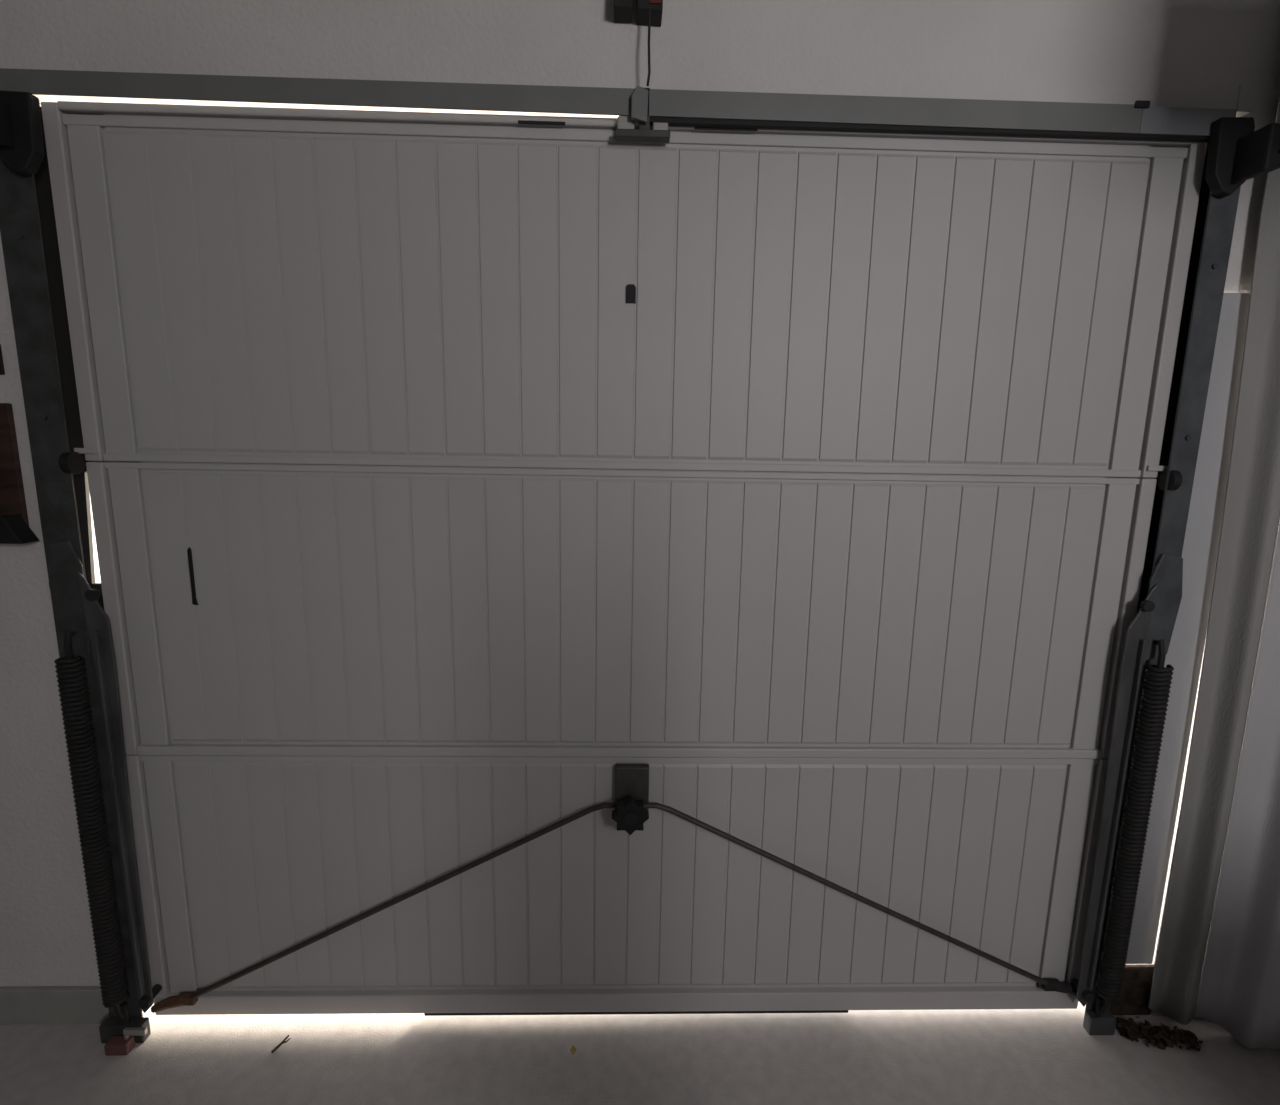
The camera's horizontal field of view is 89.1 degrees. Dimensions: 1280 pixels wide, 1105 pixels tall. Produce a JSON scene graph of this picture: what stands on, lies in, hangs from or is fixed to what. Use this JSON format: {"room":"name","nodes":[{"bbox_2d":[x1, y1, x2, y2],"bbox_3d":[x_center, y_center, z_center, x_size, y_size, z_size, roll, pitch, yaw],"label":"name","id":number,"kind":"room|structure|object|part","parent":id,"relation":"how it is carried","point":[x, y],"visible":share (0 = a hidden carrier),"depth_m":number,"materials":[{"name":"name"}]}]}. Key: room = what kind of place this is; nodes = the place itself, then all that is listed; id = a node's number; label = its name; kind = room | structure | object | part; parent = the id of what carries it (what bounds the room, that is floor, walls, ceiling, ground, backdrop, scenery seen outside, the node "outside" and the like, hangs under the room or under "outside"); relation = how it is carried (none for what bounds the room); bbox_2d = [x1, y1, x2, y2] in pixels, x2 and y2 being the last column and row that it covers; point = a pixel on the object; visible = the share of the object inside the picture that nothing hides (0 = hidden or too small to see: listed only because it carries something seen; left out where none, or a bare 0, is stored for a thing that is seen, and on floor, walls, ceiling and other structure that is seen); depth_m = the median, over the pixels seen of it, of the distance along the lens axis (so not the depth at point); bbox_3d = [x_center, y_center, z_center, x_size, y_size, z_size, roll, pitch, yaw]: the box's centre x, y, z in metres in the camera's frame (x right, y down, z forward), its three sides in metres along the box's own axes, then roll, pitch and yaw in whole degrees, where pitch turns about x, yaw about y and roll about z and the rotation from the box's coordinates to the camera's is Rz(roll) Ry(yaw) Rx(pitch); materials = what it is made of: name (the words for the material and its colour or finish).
{"room":"garage","nodes":[
{"label":"garage","id":0,"kind":"room"},
{"bbox_2d":[0,0,1279,986],"bbox_3d":[-0.141,-0.023,1.614,3.960,2.480,0.232,1,10,-2],"label":"wall","id":1,"kind":"structure","parent":0,"point":[1163,53],"depth_m":1.34,"materials":[{"name":"paint"}]},
{"bbox_2d":[0,344,4,374],"bbox_3d":[-1.380,-0.410,1.368,0.024,0.065,0.060,1,10,-2],"label":"wall hook","id":2,"kind":"object","parent":1,"relation":"attached to","point":[2,372],"visible":1,"depth_m":1.40,"materials":[{"name":"black metal"}]},
{"bbox_2d":[0,403,38,543],"bbox_3d":[-1.495,-0.170,1.390,0.317,0.300,0.092,1,10,-2],"label":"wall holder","id":3,"kind":"object","parent":1,"relation":"attached to","point":[14,523],"visible":1,"depth_m":1.41,"materials":[{"name":"brown wood"}]},
{"bbox_2d":[0,986,109,1023],"bbox_3d":[-1.734,1.151,1.650,0.808,0.100,0.014,1,10,-2],"label":"baseboard","id":4,"kind":"structure","parent":1,"relation":"attached to","point":[36,1004],"depth_m":1.65,"materials":[{"name":"paint"}]},
{"bbox_2d":[49,540,129,1024],"bbox_3d":[-1.272,0.582,1.496,0.076,1.229,0.056,1,10,-2],"label":"spring","id":5,"kind":"object","parent":1,"relation":"attached to","point":[65,564],"visible":1,"depth_m":1.47,"materials":[{"name":"black metal"}]},
{"bbox_3d":[-1.264,0.099,1.439,0.076,0.258,0.007,1,10,-2],"label":"anchor plate","id":6,"kind":"part","parent":5,"relation":"part of","materials":[{"name":"metal"}]},
{"bbox_3d":[-1.274,1.150,1.610,0.013,0.070,0.013,5,10,21],"label":"tension rod","id":7,"kind":"part","parent":5,"relation":"part of","materials":[{"name":"black metal"}]},
{"bbox_2d":[41,86,1206,1015],"bbox_3d":[-0.020,0.138,1.491,2.446,2.171,0.116,1,10,-2],"label":"garage door","id":8,"kind":"structure","parent":1,"relation":"in","point":[548,565],"depth_m":1.49,"materials":[{"name":"white metal"}]},
{"bbox_2d":[78,572,161,1012],"bbox_3d":[-1.205,0.591,1.524,0.047,1.113,0.055,8,12,34],"label":"lever arm","id":9,"kind":"object","parent":8,"relation":"attached to","point":[98,621],"visible":1,"depth_m":1.50,"materials":[{"name":"metal"}]},
{"bbox_3d":[-1.185,1.137,1.638,0.091,0.046,0.026,1,10,-2],"label":"rod","id":10,"kind":"part","parent":8,"relation":"part of","materials":[{"name":"metal"}]},
{"bbox_3d":[-0.601,0.869,1.605,1.078,0.550,0.014,1,10,-1],"label":"lock rod","id":11,"kind":"part","parent":8,"relation":"part of","materials":[{"name":"brown metal"}]},
{"bbox_3d":[-0.038,1.164,1.691,2.390,0.054,0.022,1,10,-2],"label":"rail","id":12,"kind":"part","parent":8,"relation":"part of","materials":[{"name":"metal"}]},
{"bbox_3d":[-0.026,0.482,1.577,2.330,0.024,0.018,1,10,-2],"label":"rail","id":13,"kind":"part","parent":8,"relation":"part of","materials":[{"name":"white metal"}]},
{"bbox_3d":[-0.015,-0.196,1.465,2.330,0.017,0.011,1,10,-2],"label":"rail","id":14,"kind":"part","parent":8,"relation":"part of","materials":[{"name":"white metal"}]},
{"bbox_3d":[-0.003,-0.883,1.343,2.330,0.016,0.020,1,10,-2],"label":"rail","id":15,"kind":"part","parent":8,"relation":"part of","materials":[{"name":"metal"}]},
{"bbox_3d":[-0.023,0.620,1.534,0.088,0.088,0.032,1,10,-2],"label":"star knob","id":16,"kind":"part","parent":8,"relation":"part of","materials":[{"name":"black plastic"}]},
{"bbox_3d":[-0.020,0.578,1.583,0.082,0.129,0.022,1,10,-2],"label":"lock plate","id":17,"kind":"part","parent":8,"relation":"part of","materials":[{"name":"metal"}]},
{"bbox_3d":[0.539,0.870,1.634,1.083,0.524,0.014,1,10,-2],"label":"lock rod","id":18,"kind":"part","parent":8,"relation":"part of","materials":[{"name":"brown metal"}]},
{"bbox_3d":[1.116,1.140,1.697,0.091,0.046,0.026,1,10,-2],"label":"rod","id":19,"kind":"part","parent":8,"relation":"part of","materials":[{"name":"black metal"}]},
{"bbox_2d":[1072,584,1156,1005],"bbox_3d":[1.151,0.620,1.590,0.048,1.113,0.053,7,11,31],"label":"lever arm","id":20,"kind":"object","parent":8,"relation":"attached to","point":[1131,666],"visible":1,"depth_m":1.56,"materials":[{"name":"metal"}]},
{"bbox_2d":[0,68,1279,1042],"bbox_3d":[0.011,0.217,0.223,2.587,2.480,2.618,1,10,-2],"label":"door frame","id":21,"kind":"structure","parent":1,"relation":"attached to","point":[1236,153],"depth_m":1.33,"materials":[{"name":"metal"}]},
{"bbox_3d":[-1.272,0.157,1.477,0.078,2.134,0.042,1,10,-2],"label":"post","id":22,"kind":"part","parent":21,"relation":"part of","materials":[{"name":"metal"}]},
{"bbox_3d":[-1.282,1.190,1.618,0.104,0.050,0.028,1,10,-2],"label":"foot plate","id":23,"kind":"part","parent":21,"relation":"part of","materials":[{"name":"metal"}]},
{"bbox_3d":[1.192,1.220,1.686,0.066,0.050,0.028,1,10,-2],"label":"foot plate","id":24,"kind":"part","parent":21,"relation":"part of","materials":[{"name":"metal"}]},
{"bbox_3d":[1.212,0.188,1.546,0.060,2.134,0.042,1,10,-2],"label":"post","id":25,"kind":"part","parent":21,"relation":"part of","materials":[{"name":"metal"}]},
{"bbox_2d":[1095,553,1182,1016],"bbox_3d":[1.204,0.612,1.564,0.080,1.229,0.056,1,10,-2],"label":"spring","id":26,"kind":"object","parent":1,"relation":"attached to","point":[1167,574],"visible":1,"depth_m":1.53,"materials":[{"name":"black metal"}]},
{"bbox_3d":[1.184,1.181,1.677,0.013,0.070,0.013,5,10,21],"label":"tension rod","id":27,"kind":"part","parent":26,"relation":"part of","materials":[{"name":"black metal"}]},
{"bbox_3d":[1.212,0.130,1.507,0.080,0.258,0.007,1,10,-2],"label":"anchor plate","id":28,"kind":"part","parent":26,"relation":"part of","materials":[{"name":"metal"}]},
{"bbox_2d":[1151,1011,1165,1015],"bbox_3d":[1.596,1.192,1.742,0.450,0.100,0.014,1,10,-2],"label":"baseboard","id":29,"kind":"structure","parent":1,"relation":"attached to","point":[1152,1012],"depth_m":1.74,"materials":[{"name":"paint"}]},
{"bbox_2d":[1125,293,1249,963],"bbox_3d":[1.302,0.256,1.570,0.122,1.677,0.002,1,10,-2],"label":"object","id":30,"kind":"structure","parent":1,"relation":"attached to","point":[1204,522],"depth_m":1.55,"materials":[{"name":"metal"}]},
{"bbox_2d":[1224,85,1279,292],"bbox_3d":[1.341,-0.776,1.403,0.166,0.414,0.004,1,10,-2],"label":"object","id":31,"kind":"structure","parent":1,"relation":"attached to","point":[1262,101],"depth_m":1.41,"materials":[{"name":"paint"}]},
{"bbox_2d":[0,1001,1279,1104],"bbox_3d":[-0.123,1.529,0.253,3.960,0.120,3.440,1,10,-2],"label":"floor","id":32,"kind":"structure","parent":0,"point":[959,1056],"depth_m":1.58,"materials":[{"name":"concrete"}]},
{"bbox_2d":[104,1036,134,1055],"bbox_3d":[-1.271,1.205,1.589,0.054,0.030,0.029,1,10,-2],"label":"pad","id":33,"kind":"object","parent":32,"relation":"on","point":[116,1045],"visible":1,"depth_m":1.58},
{"bbox_2d":[123,1027,146,1039],"bbox_3d":[-1.235,1.191,1.594,0.052,0.056,0.010,1,10,-2],"label":"clip","id":34,"kind":"object","parent":32,"relation":"on","point":[128,1031],"visible":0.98,"depth_m":1.59,"materials":[{"name":"metal"}]},
{"bbox_2d":[271,1035,290,1052],"bbox_3d":[-0.887,1.218,1.609,0.014,0.008,0.047,5,11,25],"label":"dry twig","id":35,"kind":"object","parent":32,"relation":"on","point":[283,1041],"visible":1,"depth_m":1.61,"materials":[{"name":"brown wood"}]},
{"bbox_2d":[570,1045,575,1054],"bbox_3d":[-0.166,1.233,1.612,0.019,0.002,0.018,10,13,43],"label":"fallen leaf","id":36,"kind":"object","parent":32,"relation":"on","point":[573,1049],"visible":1,"depth_m":1.61,"materials":[{"name":"plant"}]},
{"bbox_2d":[1109,964,1154,1014],"bbox_3d":[1.298,1.164,1.730,0.144,0.150,0.012,1,10,-2],"label":"block","id":37,"kind":"object","parent":32,"relation":"on","point":[1137,980],"visible":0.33,"depth_m":1.72,"materials":[{"name":"brown wood"}]},
{"bbox_2d":[1116,1016,1202,1050],"bbox_3d":[1.332,1.236,1.675,0.189,0.026,0.096,1,10,-2],"label":"leaf litter","id":38,"kind":"object","parent":32,"relation":"on","point":[1129,1031],"visible":1,"depth_m":1.67,"materials":[{"name":"brown plant"}]},
{"bbox_3d":[-0.079,-1.034,-0.185,3.960,0.120,3.440,1,10,-2],"label":"ceiling","id":39,"kind":"structure","parent":0,"visible":0},
{"bbox_2d":[614,0,662,26],"bbox_3d":[0.036,-0.876,-0.273,0.096,0.158,3.208,1,10,-2],"label":"garage door opener","id":40,"kind":"object","parent":39,"relation":"attached to","point":[622,9],"visible":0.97,"depth_m":1.28,"materials":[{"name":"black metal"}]},
{"bbox_2d":[646,9,650,85],"bbox_3d":[0.018,-0.993,1.279,0.008,0.138,0.010,1,10,-2],"label":"cord","id":41,"kind":"object","parent":40,"relation":"hanging from","point":[649,11],"visible":1,"depth_m":1.27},
{"bbox_2d":[1148,98,1279,1024],"bbox_3d":[1.375,0.011,1.499,0.148,2.458,0.049,4,10,17],"label":"curtain","id":42,"kind":"object","parent":39,"relation":"hanging from","point":[1251,512],"visible":0.98,"depth_m":1.53,"materials":[{"name":"fabric"}]},
{"bbox_2d":[1194,520,1279,1048],"bbox_3d":[1.709,0.115,0.924,0.236,2.458,1.246,-2,10,-16],"label":"curtain","id":43,"kind":"object","parent":39,"relation":"hanging from","point":[1239,990],"visible":1,"depth_m":1.58,"materials":[{"name":"fabric"}]}
]}

